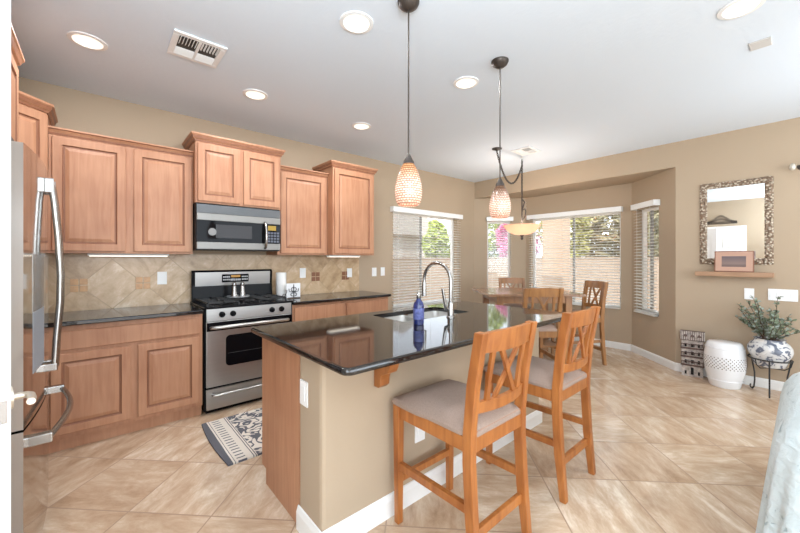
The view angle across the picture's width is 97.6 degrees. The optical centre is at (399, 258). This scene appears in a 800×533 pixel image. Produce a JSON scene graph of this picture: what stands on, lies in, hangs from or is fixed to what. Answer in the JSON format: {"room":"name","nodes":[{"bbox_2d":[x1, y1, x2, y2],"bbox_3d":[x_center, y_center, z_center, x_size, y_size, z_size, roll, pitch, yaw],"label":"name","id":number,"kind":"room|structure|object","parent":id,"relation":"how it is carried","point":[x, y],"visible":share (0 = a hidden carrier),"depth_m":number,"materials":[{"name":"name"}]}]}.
{"room":"kitchen","nodes":[
{"label":"kitchen","id":0,"kind":"room"},
{"bbox_2d":[19,77,474,311],"bbox_3d":[-1.075,-0.029,4.399,6.350,2.740,0.150,0,0,-41],"label":"wall","id":1,"kind":"structure","parent":0,"point":[77,110],"depth_m":4.22,"materials":[{"name":"beige paint"}]},
{"bbox_2d":[19,91,57,169],"bbox_3d":[-2.798,-0.580,2.284,0.766,1.075,0.774,0,0,-41],"label":"upper cabinet","id":2,"kind":"object","parent":1,"relation":"attached to","point":[35,114],"visible":0.37,"depth_m":2.44,"materials":[{"name":"brown wood"}]},
{"bbox_2d":[48,125,193,253],"bbox_3d":[-2.322,-0.505,2.978,0.926,0.927,0.350,0,0,-41],"label":"upper cabinet","id":3,"kind":"object","parent":1,"relation":"attached to","point":[116,195],"visible":0.98,"depth_m":2.83,"materials":[{"name":"brown wood"}]},
{"bbox_2d":[87,253,168,256],"bbox_3d":[-2.323,-0.030,3.015,0.550,0.023,0.080,0,0,-41],"label":"light","id":4,"kind":"object","parent":3,"relation":"attached to","point":[88,254],"visible":0.96,"depth_m":3.01,"materials":[{"name":"white plastic"}]},
{"bbox_2d":[126,256,167,256],"bbox_3d":[-2.323,-0.022,3.015,0.530,0.006,0.070,0,0,-41],"label":"diffuser","id":5,"kind":"object","parent":4,"relation":"attached to","point":[126,256],"depth_m":3.06,"materials":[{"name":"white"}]},
{"bbox_2d":[48,253,358,312],"bbox_3d":[-1.944,0.195,3.532,3.680,0.474,0.013,0,0,-41],"label":"backsplash","id":6,"kind":"structure","parent":1,"relation":"attached to","point":[91,282],"depth_m":3.27,"materials":[{"name":"tile"}]},
{"bbox_2d":[157,272,166,284],"bbox_3d":[-2.227,0.181,3.277,0.075,0.118,0.009,0,0,-41],"label":"outlet plate","id":7,"kind":"object","parent":6,"relation":"attached to","point":[161,276],"visible":1,"depth_m":3.27,"materials":[{"name":"white plastic"}]},
{"bbox_2d":[160,274,163,281],"bbox_3d":[-2.225,0.181,3.275,0.034,0.068,0.003,0,0,-41],"label":"socket","id":8,"kind":"object","parent":7,"relation":"attached to","point":[161,275],"depth_m":3.27,"materials":[{"name":"white plastic"}]},
{"bbox_2d":[300,268,305,277],"bbox_3d":[-1.166,0.171,4.199,0.075,0.118,0.009,0,0,-41],"label":"outlet plate","id":9,"kind":"object","parent":6,"relation":"attached to","point":[302,270],"visible":1,"depth_m":4.20,"materials":[{"name":"white plastic"}]},
{"bbox_2d":[347,268,351,276],"bbox_3d":[-0.668,0.186,4.632,0.075,0.118,0.009,0,0,-41],"label":"outlet plate","id":10,"kind":"object","parent":6,"relation":"attached to","point":[349,270],"visible":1,"depth_m":4.63,"materials":[{"name":"white plastic"}]},
{"bbox_2d":[182,131,285,209],"bbox_3d":[-1.647,-0.810,3.501,0.848,0.613,0.446,0,0,-41],"label":"upper cabinet","id":11,"kind":"object","parent":1,"relation":"attached to","point":[226,171],"visible":0.98,"depth_m":3.31,"materials":[{"name":"brown wood"}]},
{"bbox_2d":[193,202,279,251],"bbox_3d":[-1.634,-0.289,3.486,0.764,0.425,0.485,0,0,-41],"label":"microwave","id":12,"kind":"object","parent":11,"relation":"attached to","point":[216,227],"visible":0.99,"depth_m":3.31,"materials":[{"name":"silver metal"}]},
{"bbox_2d":[266,165,328,254],"bbox_3d":[-1.161,-0.514,3.988,0.592,0.945,0.350,0,0,-41],"label":"upper cabinet","id":13,"kind":"object","parent":1,"relation":"attached to","point":[303,192],"visible":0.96,"depth_m":3.85,"materials":[{"name":"brown wood"}]},
{"bbox_2d":[312,159,377,255],"bbox_3d":[-0.676,-0.580,4.332,0.661,1.075,0.466,0,0,-41],"label":"upper cabinet","id":14,"kind":"object","parent":1,"relation":"attached to","point":[350,187],"visible":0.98,"depth_m":4.13,"materials":[{"name":"brown wood"}]},
{"bbox_2d":[326,255,359,256],"bbox_3d":[-0.692,-0.030,4.301,0.440,0.023,0.080,0,0,-41],"label":"light","id":15,"kind":"object","parent":14,"relation":"attached to","point":[326,255],"visible":1,"depth_m":4.25,"materials":[{"name":"white plastic"}]},
{"bbox_2d":[372,268,376,275],"bbox_3d":[-0.361,0.186,4.913,0.078,0.120,0.009,0,0,-41],"label":"switch plate","id":16,"kind":"object","parent":1,"relation":"attached to","point":[374,270],"visible":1,"depth_m":4.91,"materials":[{"name":"white plastic"}]},
{"bbox_2d":[381,267,384,275],"bbox_3d":[-0.246,0.183,5.013,0.070,0.120,0.009,0,0,-41],"label":"switch plate","id":17,"kind":"object","parent":1,"relation":"attached to","point":[382,268],"visible":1,"depth_m":5.01,"materials":[{"name":"white plastic"}]},
{"bbox_2d":[393,211,453,306],"bbox_3d":[0.403,0.022,5.664,1.440,1.462,0.120,0,0,-41],"label":"window","id":18,"kind":"structure","parent":1,"relation":"in","point":[396,213],"depth_m":5.72,"materials":[{"name":"white plastic"}]},
{"bbox_2d":[390,206,462,309],"bbox_3d":[0.475,-0.006,5.589,1.570,1.505,0.083,0,0,-41],"label":"window blind","id":19,"kind":"object","parent":18,"relation":"attached to","point":[392,208],"visible":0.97,"depth_m":5.49,"materials":[{"name":"white plastic"}]},
{"bbox_2d":[11,0,799,181],"bbox_3d":[1.414,-1.459,0.202,10.400,0.120,10.450,0,0,-41],"label":"ceiling","id":20,"kind":"structure","parent":0,"point":[581,80],"depth_m":2.55,"materials":[{"name":"white paint"}]},
{"bbox_2d":[66,31,107,50],"bbox_3d":[-2.005,-1.395,2.249,0.200,0.009,0.200,0,0,-41],"label":"recessed light","id":21,"kind":"object","parent":20,"relation":"in","point":[85,40],"visible":1,"depth_m":2.24,"materials":[{"name":"white plastic"}]},
{"bbox_2d":[72,35,102,48],"bbox_3d":[-2.005,-1.395,2.249,0.152,0.002,0.152,0,0,4],"label":"diffuser","id":22,"kind":"object","parent":21,"relation":"attached to","point":[86,41],"depth_m":2.25,"materials":[{"name":"beige plastic"}]},
{"bbox_2d":[167,29,227,67],"bbox_3d":[-1.357,-1.391,2.338,0.300,0.014,0.310,0,0,-41],"label":"ceiling vent","id":23,"kind":"object","parent":20,"relation":"in","point":[182,44],"visible":1,"depth_m":2.32,"materials":[{"name":"white plastic"}]},
{"bbox_2d":[243,89,267,99],"bbox_3d":[-1.231,-1.395,2.982,0.200,0.009,0.200,0,0,-41],"label":"recessed light","id":24,"kind":"object","parent":20,"relation":"in","point":[254,94],"visible":1,"depth_m":2.97,"materials":[{"name":"white plastic"}]},
{"bbox_2d":[246,91,264,98],"bbox_3d":[-1.231,-1.395,2.982,0.152,0.002,0.152,0,0,4],"label":"diffuser","id":25,"kind":"object","parent":24,"relation":"attached to","point":[249,94],"depth_m":2.97,"materials":[{"name":"beige plastic"}]},
{"bbox_2d":[339,11,372,33],"bbox_3d":[-0.258,-1.395,2.074,0.200,0.009,0.200,0,0,-41],"label":"recessed light","id":26,"kind":"object","parent":20,"relation":"in","point":[354,22],"visible":1,"depth_m":2.07,"materials":[{"name":"white plastic"}]},
{"bbox_2d":[344,15,368,31],"bbox_3d":[-0.258,-1.395,2.074,0.152,0.002,0.152,0,0,4],"label":"diffuser","id":27,"kind":"object","parent":26,"relation":"attached to","point":[352,23],"depth_m":2.07,"materials":[{"name":"beige plastic"}]},
{"bbox_2d":[352,122,370,129],"bbox_3d":[-0.406,-1.395,3.689,0.200,0.009,0.200,0,0,-41],"label":"recessed light","id":28,"kind":"object","parent":20,"relation":"in","point":[359,125],"visible":1,"depth_m":3.69,"materials":[{"name":"white plastic"}]},
{"bbox_2d":[354,124,368,128],"bbox_3d":[-0.406,-1.395,3.689,0.152,0.002,0.152,0,0,4],"label":"diffuser","id":29,"kind":"object","parent":28,"relation":"attached to","point":[356,126],"depth_m":3.69,"materials":[{"name":"beige plastic"}]},
{"bbox_2d":[395,0,421,206],"bbox_3d":[0.046,-0.845,1.902,0.149,1.107,0.149,0,0,-11],"label":"pendant light","id":30,"kind":"object","parent":20,"relation":"hanging from","point":[408,187],"visible":1,"depth_m":1.86,"materials":[{"name":"glass"}]},
{"bbox_2d":[453,76,478,88],"bbox_3d":[0.524,-1.395,2.780,0.200,0.009,0.200,0,0,-41],"label":"recessed light","id":31,"kind":"object","parent":20,"relation":"in","point":[465,82],"visible":1,"depth_m":2.77,"materials":[{"name":"white plastic"}]},
{"bbox_2d":[456,79,475,87],"bbox_3d":[0.524,-1.395,2.780,0.152,0.002,0.152,0,0,4],"label":"diffuser","id":32,"kind":"object","parent":31,"relation":"attached to","point":[460,83],"depth_m":2.79,"materials":[{"name":"beige plastic"}]},
{"bbox_2d":[489,56,510,217],"bbox_3d":[0.708,-0.845,2.477,0.149,1.107,0.149,0,0,-11],"label":"pendant light","id":33,"kind":"object","parent":20,"relation":"hanging from","point":[500,203],"visible":1,"depth_m":2.44,"materials":[{"name":"glass"}]},
{"bbox_2d":[492,147,540,239],"bbox_3d":[1.530,-0.829,4.682,0.888,1.139,0.500,0,0,-41],"label":"chandelier","id":34,"kind":"object","parent":20,"relation":"hanging from","point":[521,229],"visible":0.95,"depth_m":4.69,"materials":[{"name":"beige glass"}]},
{"bbox_2d":[511,146,540,155],"bbox_3d":[1.628,-1.391,4.529,0.300,0.014,0.260,0,0,-41],"label":"ceiling vent","id":35,"kind":"object","parent":20,"relation":"in","point":[527,150],"visible":1,"depth_m":4.52,"materials":[{"name":"white plastic"}]},
{"bbox_2d":[717,0,765,19],"bbox_3d":[1.895,-1.395,1.946,0.200,0.009,0.200,0,0,-41],"label":"recessed light","id":36,"kind":"object","parent":20,"relation":"in","point":[735,9],"visible":1,"depth_m":1.95,"materials":[{"name":"white plastic"}]},
{"bbox_2d":[722,0,760,16],"bbox_3d":[1.895,-1.395,1.946,0.152,0.002,0.152,0,0,4],"label":"diffuser","id":37,"kind":"object","parent":36,"relation":"attached to","point":[739,8],"depth_m":1.94,"materials":[{"name":"beige plastic"}]},
{"bbox_2d":[749,36,771,50],"bbox_3d":[2.342,-1.395,2.275,0.120,0.007,0.100,0,0,-41],"label":"cover plate","id":38,"kind":"object","parent":20,"relation":"attached to","point":[767,41],"visible":1,"depth_m":2.27,"materials":[{"name":"grey plastic"}]},
{"bbox_2d":[42,338,780,532],"bbox_3d":[1.416,1.391,-0.028,10.100,0.100,10.100,0,0,-41],"label":"floor","id":39,"kind":"structure","parent":0,"point":[675,452],"depth_m":2.17,"materials":[{"name":"tile"}]},
{"bbox_2d":[11,23,24,141],"bbox_3d":[-2.133,0.083,1.453,0.679,2.516,1.053,0,0,-41],"label":"tall cabinet","id":40,"kind":"object","parent":39,"relation":"on","point":[17,58],"visible":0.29,"depth_m":1.92,"materials":[{"name":"brown wood"}]},
{"bbox_2d":[0,0,36,532],"bbox_3d":[-1.184,0.321,1.030,0.632,2.020,0.084,0,0,35],"label":"door","id":41,"kind":"structure","parent":39,"relation":"on","point":[7,396],"depth_m":0.85,"materials":[{"name":"white"}]},
{"bbox_2d":[11,137,73,532],"bbox_3d":[-2.023,0.428,1.521,0.883,1.825,0.910,0,0,-41],"label":"refrigerator","id":42,"kind":"object","parent":39,"relation":"on","point":[31,186],"visible":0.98,"depth_m":1.47,"materials":[{"name":"silver metal"}]},
{"bbox_2d":[48,314,201,453],"bbox_3d":[-2.506,0.904,2.652,1.678,0.874,0.601,0,0,-41],"label":"base cabinet","id":43,"kind":"object","parent":39,"relation":"on","point":[121,377],"visible":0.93,"depth_m":2.64,"materials":[{"name":"brown wood"}]},
{"bbox_2d":[48,303,203,327],"bbox_3d":[-2.493,0.449,2.641,1.682,0.032,0.618,0,0,-41],"label":"countertop","id":44,"kind":"structure","parent":43,"relation":"on","point":[72,318],"depth_m":2.77,"materials":[{"name":"black stone"}]},
{"bbox_2d":[202,408,261,465],"bbox_3d":[-1.018,1.334,2.825,0.920,0.013,0.740,0,0,-41],"label":"kitchen rug","id":45,"kind":"object","parent":39,"relation":"on","point":[237,438],"visible":0.38,"depth_m":2.63,"materials":[{"name":"white fabric"}]},
{"bbox_2d":[190,269,292,413],"bbox_3d":[-1.533,0.729,3.426,0.794,1.225,0.658,0,0,-41],"label":"range","id":46,"kind":"object","parent":39,"relation":"on","point":[231,353],"visible":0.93,"depth_m":3.19,"materials":[{"name":"silver metal"}]},
{"bbox_2d":[226,295,249,297],"bbox_3d":[-1.625,0.376,3.516,0.220,0.008,0.220,0,0,-41],"label":"tray","id":47,"kind":"object","parent":46,"relation":"on","point":[229,296],"visible":0.81,"depth_m":3.47,"materials":[{"name":"silver metal"}]},
{"bbox_2d":[231,282,236,296],"bbox_3d":[-1.654,0.305,3.491,0.060,0.137,0.060,0,0,-41],"label":"shaker","id":48,"kind":"object","parent":47,"relation":"on","point":[234,284],"visible":1,"depth_m":3.47,"materials":[{"name":"silver metal"}]},
{"bbox_2d":[239,282,245,295],"bbox_3d":[-1.595,0.305,3.542,0.060,0.137,0.060,0,0,-41],"label":"shaker","id":49,"kind":"object","parent":47,"relation":"on","point":[242,284],"visible":1,"depth_m":3.52,"materials":[{"name":"silver metal"}]},
{"bbox_2d":[190,293,292,309],"bbox_3d":[-1.556,0.408,3.453,0.794,0.055,0.587,0,0,-41],"label":"cooktop","id":50,"kind":"object","parent":46,"relation":"in","point":[255,300],"depth_m":3.33,"materials":[{"name":"black metal"}]},
{"bbox_2d":[292,297,387,321],"bbox_3d":[-0.798,0.904,4.136,1.238,0.874,0.601,0,0,-41],"label":"base cabinet","id":51,"kind":"object","parent":39,"relation":"on","point":[303,312],"visible":0.12,"depth_m":3.84,"materials":[{"name":"brown wood"}]},
{"bbox_2d":[287,291,390,304],"bbox_3d":[-0.783,0.449,4.128,1.255,0.032,0.618,0,0,-41],"label":"countertop","id":52,"kind":"structure","parent":51,"relation":"on","point":[351,295],"depth_m":4.01,"materials":[{"name":"black stone"}]},
{"bbox_2d":[276,272,285,296],"bbox_3d":[-1.314,0.293,3.866,0.110,0.280,0.110,0,0,-41],"label":"paper towel roll","id":53,"kind":"object","parent":52,"relation":"on","point":[280,276],"visible":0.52,"depth_m":3.82,"materials":[{"name":"white paper"}]},
{"bbox_2d":[286,283,299,298],"bbox_3d":[-1.160,0.350,3.827,0.160,0.162,0.056,0,0,-41],"label":"tile plaque","id":54,"kind":"object","parent":52,"relation":"on","point":[293,289],"visible":0.97,"depth_m":3.83,"materials":[{"name":"white ceramic"}]},
{"bbox_2d":[262,314,541,532],"bbox_3d":[0.157,0.899,2.499,2.013,0.884,0.764,0,0,-41],"label":"kitchen island","id":55,"kind":"object","parent":39,"relation":"on","point":[329,463],"visible":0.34,"depth_m":1.78,"materials":[{"name":"beige paint"}]},
{"bbox_2d":[300,379,307,407],"bbox_3d":[-0.467,0.651,1.694,0.009,0.120,0.078,0,0,-41],"label":"outlet plate","id":56,"kind":"object","parent":55,"relation":"attached to","point":[303,384],"visible":1,"depth_m":1.69,"materials":[{"name":"white plastic"}]},
{"bbox_2d":[301,385,304,400],"bbox_3d":[-0.469,0.651,1.692,0.003,0.068,0.034,0,0,-41],"label":"socket","id":57,"kind":"object","parent":56,"relation":"attached to","point":[302,386],"depth_m":1.69,"materials":[{"name":"white plastic"}]},
{"bbox_2d":[374,364,398,387],"bbox_3d":[-0.046,0.549,1.707,0.060,0.184,0.192,0,0,-41],"label":"corbel","id":58,"kind":"object","parent":55,"relation":"attached to","point":[382,375],"visible":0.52,"depth_m":1.73,"materials":[{"name":"brown wood"}]},
{"bbox_2d":[251,301,563,375],"bbox_3d":[0.214,0.440,2.435,2.082,0.032,1.115,0,0,-41],"label":"island countertop","id":59,"kind":"structure","parent":55,"relation":"on","point":[347,345],"depth_m":1.98,"materials":[{"name":"black stone"}]},
{"bbox_2d":[413,292,423,324],"bbox_3d":[0.120,0.320,2.258,0.071,0.209,0.071,0,0,-41],"label":"soap bottle","id":60,"kind":"object","parent":59,"relation":"on","point":[418,307],"visible":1,"depth_m":2.23,"materials":[{"name":"blue glass"}]},
{"bbox_2d":[385,311,455,321],"bbox_3d":[0.174,0.549,2.711,0.724,0.184,0.413,0,0,-41],"label":"sink","id":61,"kind":"object","parent":59,"relation":"in","point":[430,314],"visible":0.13,"depth_m":2.92,"materials":[{"name":"silver metal"}]},
{"bbox_2d":[422,261,454,317],"bbox_3d":[0.259,0.221,2.603,0.115,0.406,0.319,0,0,-41],"label":"faucet","id":62,"kind":"object","parent":59,"relation":"on","point":[450,308],"visible":1,"depth_m":2.52,"materials":[{"name":"silver metal"}]},
{"bbox_2d":[415,427,424,442],"bbox_3d":[0.113,0.966,1.966,0.075,0.118,0.009,0,0,-41],"label":"outlet plate","id":63,"kind":"object","parent":55,"relation":"attached to","point":[419,434],"visible":0.56,"depth_m":1.96,"materials":[{"name":"white plastic"}]},
{"bbox_2d":[418,428,422,437],"bbox_3d":[0.115,0.966,1.964,0.034,0.068,0.003,0,0,-41],"label":"socket","id":64,"kind":"object","parent":63,"relation":"attached to","point":[420,432],"depth_m":1.96,"materials":[{"name":"white plastic"}]},
{"bbox_2d":[392,320,536,532],"bbox_3d":[0.311,0.817,1.716,0.442,1.048,0.578,0,0,-41],"label":"bar stool","id":65,"kind":"object","parent":39,"relation":"on","point":[468,418],"visible":1,"depth_m":1.59,"materials":[{"name":"brown wood"}]},
{"bbox_2d":[498,277,534,308],"bbox_3d":[1.728,0.817,5.180,0.406,1.048,0.578,0,0,0],"label":"dining chair","id":66,"kind":"object","parent":39,"relation":"on","point":[507,280],"visible":0.23,"depth_m":5.41,"materials":[{"name":"brown wood"}]},
{"bbox_2d":[472,288,586,362],"bbox_3d":[1.626,0.881,4.607,1.150,0.920,0.960,0,0,0],"label":"dining table","id":67,"kind":"object","parent":39,"relation":"on","point":[500,296],"visible":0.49,"depth_m":4.24,"materials":[{"name":"brown wood"}]},
{"bbox_2d":[543,339,555,347],"bbox_3d":[1.626,1.109,4.607,0.790,0.025,0.400,0,0,0],"label":"shelf","id":68,"kind":"object","parent":67,"relation":"attached to","point":[547,343],"depth_m":4.47,"materials":[{"name":"brown wood"}]},
{"bbox_2d":[484,306,600,503],"bbox_3d":[0.903,0.817,2.231,0.442,1.048,0.578,0,0,-41],"label":"bar stool","id":69,"kind":"object","parent":39,"relation":"on","point":[556,381],"visible":0.7,"depth_m":2.04,"materials":[{"name":"brown wood"}]},
{"bbox_2d":[522,288,563,359],"bbox_3d":[1.442,0.817,3.764,0.406,1.048,0.578,0,0,0],"label":"dining chair","id":70,"kind":"object","parent":39,"relation":"on","point":[547,331],"visible":0.29,"depth_m":3.52,"materials":[{"name":"brown wood"}]},
{"bbox_2d":[551,280,608,364],"bbox_3d":[2.330,0.817,4.558,0.578,1.048,0.406,0,0,-8],"label":"dining chair","id":71,"kind":"object","parent":39,"relation":"on","point":[603,286],"visible":0.35,"depth_m":4.48,"materials":[{"name":"brown wood"}]},
{"bbox_2d":[680,329,704,377],"bbox_3d":[3.346,1.085,4.006,0.218,0.513,0.143,0,0,41],"label":"house ornament","id":72,"kind":"object","parent":39,"relation":"on","point":[692,347],"visible":0.98,"depth_m":3.97,"materials":[{"name":"paint"}]},
{"bbox_2d":[703,339,747,389],"bbox_3d":[3.433,1.106,3.703,0.345,0.470,0.345,0,0,-41],"label":"garden stool","id":73,"kind":"object","parent":39,"relation":"on","point":[725,361],"visible":1,"depth_m":3.59,"materials":[{"name":"white ceramic"}]},
{"bbox_2d":[747,354,793,397],"bbox_3d":[3.647,1.159,3.454,0.342,0.360,0.320,0,0,-41],"label":"plant stand","id":74,"kind":"object","parent":39,"relation":"on","point":[790,362],"visible":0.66,"depth_m":3.41,"materials":[{"name":"black metal"}]},
{"bbox_2d":[747,336,793,368],"bbox_3d":[3.656,0.927,3.462,0.324,0.278,0.324,0,0,-41],"label":"planter pot","id":75,"kind":"object","parent":74,"relation":"on","point":[779,350],"visible":0.91,"depth_m":3.37,"materials":[{"name":"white ceramic"}]},
{"bbox_2d":[735,296,799,340],"bbox_3d":[3.629,0.582,3.441,0.448,0.442,0.520,0,0,27],"label":"potted plant","id":76,"kind":"object","parent":75,"relation":"on","point":[761,327],"visible":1,"depth_m":3.46,"materials":[{"name":"green plant"}]},
{"bbox_2d":[755,372,799,532],"bbox_3d":[2.264,0.963,1.320,1.401,0.700,1.270,0,0,-41],"label":"armchair","id":77,"kind":"object","parent":39,"relation":"on","point":[779,512],"visible":1,"depth_m":1.35,"materials":[{"name":"fabric"}]},
{"bbox_2d":[474,198,525,303],"bbox_3d":[1.819,0.121,6.448,0.933,2.440,0.150,0,0,4],"label":"wall","id":78,"kind":"structure","parent":0,"point":[481,206],"depth_m":6.39,"materials":[{"name":"beige paint"}]},
{"bbox_2d":[487,221,509,287],"bbox_3d":[1.808,0.032,6.434,0.430,1.442,0.120,0,0,4],"label":"window","id":79,"kind":"structure","parent":78,"relation":"in","point":[487,221],"depth_m":6.45,"materials":[{"name":"white"}]},
{"bbox_2d":[486,217,512,286],"bbox_3d":[1.801,-0.004,6.330,0.470,1.500,0.083,0,0,4],"label":"window blind","id":80,"kind":"object","parent":79,"relation":"attached to","point":[489,219],"visible":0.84,"depth_m":6.33,"materials":[{"name":"white plastic"}]},
{"bbox_2d":[526,183,631,343],"bbox_3d":[2.880,0.121,5.763,0.150,2.440,1.660,0,0,-41],"label":"wall","id":81,"kind":"structure","parent":0,"point":[617,322],"depth_m":5.32,"materials":[{"name":"beige paint"}]},
{"bbox_2d":[533,212,620,307],"bbox_3d":[2.856,0.022,5.769,0.120,1.462,1.420,0,0,-41],"label":"window","id":82,"kind":"structure","parent":81,"relation":"in","point":[609,213],"depth_m":5.77,"materials":[{"name":"white plastic"}]},
{"bbox_2d":[527,206,622,308],"bbox_3d":[2.775,-0.011,5.705,0.083,1.515,1.490,0,0,-41],"label":"window blind","id":83,"kind":"object","parent":82,"relation":"attached to","point":[618,208],"visible":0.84,"depth_m":5.60,"materials":[{"name":"white plastic"}]},
{"bbox_2d":[509,171,663,197],"bbox_3d":[2.751,-1.149,5.638,0.750,0.100,3.300,0,0,-41],"label":"ceiling","id":84,"kind":"structure","parent":0,"point":[626,180],"depth_m":5.33,"materials":[{"name":"beige paint"}]},
{"bbox_2d":[475,117,799,381],"bbox_3d":[4.642,-0.029,2.776,0.150,2.740,10.100,0,0,-41],"label":"wall","id":85,"kind":"structure","parent":0,"point":[709,305],"depth_m":3.91,"materials":[{"name":"beige paint"}]},
{"bbox_2d":[574,337,783,390],"bbox_3d":[4.588,1.294,2.881,0.582,0.095,8.314,0,0,-36],"label":"baseboard","id":86,"kind":"structure","parent":85,"relation":"attached to","point":[759,382],"depth_m":4.34,"materials":[{"name":"white"}]},
{"bbox_2d":[695,271,773,277],"bbox_3d":[3.588,0.167,3.775,0.129,0.048,0.610,0,0,-41],"label":"wall shelf","id":87,"kind":"object","parent":85,"relation":"attached to","point":[697,273],"visible":0.98,"depth_m":3.71,"materials":[{"name":"brown wood"}]},
{"bbox_2d":[714,251,753,271],"bbox_3d":[3.582,0.030,3.756,0.042,0.225,0.310,0,0,-41],"label":"picture frame","id":88,"kind":"object","parent":87,"relation":"on","point":[724,261],"visible":1,"depth_m":3.75,"materials":[{"name":"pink wood"}]},
{"bbox_2d":[722,256,745,266],"bbox_3d":[3.574,0.030,3.749,0.013,0.112,0.190,0,0,-41],"label":"print","id":89,"kind":"object","parent":88,"relation":"attached to","point":[727,261],"depth_m":3.75},
{"bbox_2d":[700,176,773,264],"bbox_3d":[3.629,-0.394,3.797,0.036,0.910,0.580,0,0,-41],"label":"wall mirror","id":90,"kind":"object","parent":85,"relation":"attached to","point":[737,215],"visible":0.91,"depth_m":3.78,"materials":[{"name":"silver metal"}]},
{"bbox_2d":[707,183,763,257],"bbox_3d":[3.639,-0.394,3.806,0.006,0.786,0.456,0,0,-41],"label":"mirror glass","id":91,"kind":"object","parent":90,"relation":"attached to","point":[735,212],"depth_m":3.79,"materials":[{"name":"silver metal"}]},
{"bbox_2d":[744,288,753,299],"bbox_3d":[3.713,0.374,3.722,0.009,0.118,0.075,0,0,-41],"label":"outlet plate","id":92,"kind":"object","parent":85,"relation":"attached to","point":[748,292],"visible":0.92,"depth_m":3.72,"materials":[{"name":"white plastic"}]},
{"bbox_2d":[768,289,797,301],"bbox_3d":[3.871,0.369,3.540,0.009,0.118,0.198,0,0,-41],"label":"switch plate","id":93,"kind":"object","parent":85,"relation":"attached to","point":[788,295],"visible":1,"depth_m":3.53,"materials":[{"name":"white plastic"}]},
{"bbox_2d":[788,163,799,170],"bbox_3d":[4.412,-0.899,2.837,0.117,0.070,1.693,0,0,-41],"label":"curtain rod","id":94,"kind":"object","parent":85,"relation":"attached to","point":[792,167],"visible":1,"depth_m":3.42,"materials":[{"name":"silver metal"}]},
{"bbox_2d":[632,167,675,362],"bbox_3d":[3.412,0.121,4.638,0.150,2.440,0.891,0,0,4],"label":"wall","id":95,"kind":"structure","parent":0,"point":[656,335],"depth_m":4.47,"materials":[{"name":"beige paint"}]},
{"bbox_2d":[642,206,658,314],"bbox_3d":[3.403,0.032,4.729,0.120,1.442,0.470,0,0,4],"label":"window","id":96,"kind":"structure","parent":95,"relation":"in","point":[644,213],"depth_m":4.88,"materials":[{"name":"white plastic"}]},
{"bbox_2d":[631,199,659,316],"bbox_3d":[3.299,-0.006,4.722,0.083,1.505,0.500,0,0,4],"label":"window blind","id":97,"kind":"object","parent":96,"relation":"attached to","point":[634,207],"visible":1,"depth_m":4.69,"materials":[{"name":"white plastic"}]},
{"label":"outside","id":98,"kind":"structure","parent":0,"visible":0},
{"bbox_3d":[7.286,1.641,12.958,52.000,0.100,50.000,0,0,-41],"label":"ground","id":99,"kind":"structure","parent":98,"visible":0},
{"bbox_2d":[393,257,449,303],"bbox_3d":[-4.045,0.771,9.204,17.970,1.640,0.240,0,0,-41],"label":"fence","id":100,"kind":"object","parent":99,"relation":"on","point":[439,260],"visible":0.02,"depth_m":13.09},
{"bbox_2d":[393,214,449,256],"bbox_3d":[-1.731,-0.734,20.358,7.900,4.650,5.800,0,0,-41],"label":"neighbor house","id":101,"kind":"structure","parent":99,"relation":"on","point":[402,220],"depth_m":18.67,"materials":[{"name":"beige paint"}]},
{"bbox_2d":[422,219,449,257],"bbox_3d":[1.808,-0.188,16.921,1.555,3.577,1.721,0,0,-15],"label":"citrus tree","id":102,"kind":"object","parent":99,"relation":"on","point":[434,220],"visible":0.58,"depth_m":16.52,"materials":[{"name":"green plant"}]},
{"bbox_2d":[488,223,507,255],"bbox_3d":[4.374,-0.755,17.486,3.024,4.711,2.931,0,0,-41],"label":"tree","id":103,"kind":"object","parent":99,"relation":"on","point":[495,225],"visible":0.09,"depth_m":16.43,"materials":[{"name":"green plant"}]},
{"bbox_2d":[495,223,540,255],"bbox_3d":[4.965,-0.254,14.655,1.959,3.706,1.840,0,0,17],"label":"bougainvillea","id":104,"kind":"object","parent":99,"relation":"on","point":[501,226],"visible":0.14,"depth_m":14.65,"materials":[{"name":"pink plant"}]},
{"bbox_2d":[542,219,569,290],"bbox_3d":[3.732,0.016,8.358,0.540,3.150,0.620,0,0,-41],"label":"patio post","id":105,"kind":"object","parent":99,"relation":"on","point":[545,227],"visible":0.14,"depth_m":8.21,"materials":[{"name":"beige paint"}]},
{"bbox_2d":[536,217,592,256],"bbox_3d":[6.268,-0.843,13.454,2.070,4.889,1.979,0,0,7],"label":"citrus tree","id":106,"kind":"object","parent":99,"relation":"on","point":[586,223],"visible":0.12,"depth_m":12.77,"materials":[{"name":"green plant"}]},
{"bbox_2d":[488,257,658,310],"bbox_3d":[9.788,0.771,7.184,0.240,1.640,26.000,0,0,-41],"label":"fence","id":107,"kind":"object","parent":99,"relation":"on","point":[656,267],"visible":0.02,"depth_m":11.20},
{"bbox_2d":[570,214,649,256],"bbox_3d":[9.605,-1.338,15.260,4.142,5.881,4.126,0,0,-41],"label":"tree","id":108,"kind":"object","parent":99,"relation":"on","point":[616,218],"visible":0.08,"depth_m":14.44,"materials":[{"name":"green plant"}]},
{"bbox_2d":[648,210,658,256],"bbox_3d":[8.705,-0.905,10.663,3.011,5.013,2.566,0,0,-41],"label":"tree","id":109,"kind":"object","parent":99,"relation":"on","point":[656,215],"visible":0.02,"depth_m":10.77,"materials":[{"name":"green plant"}]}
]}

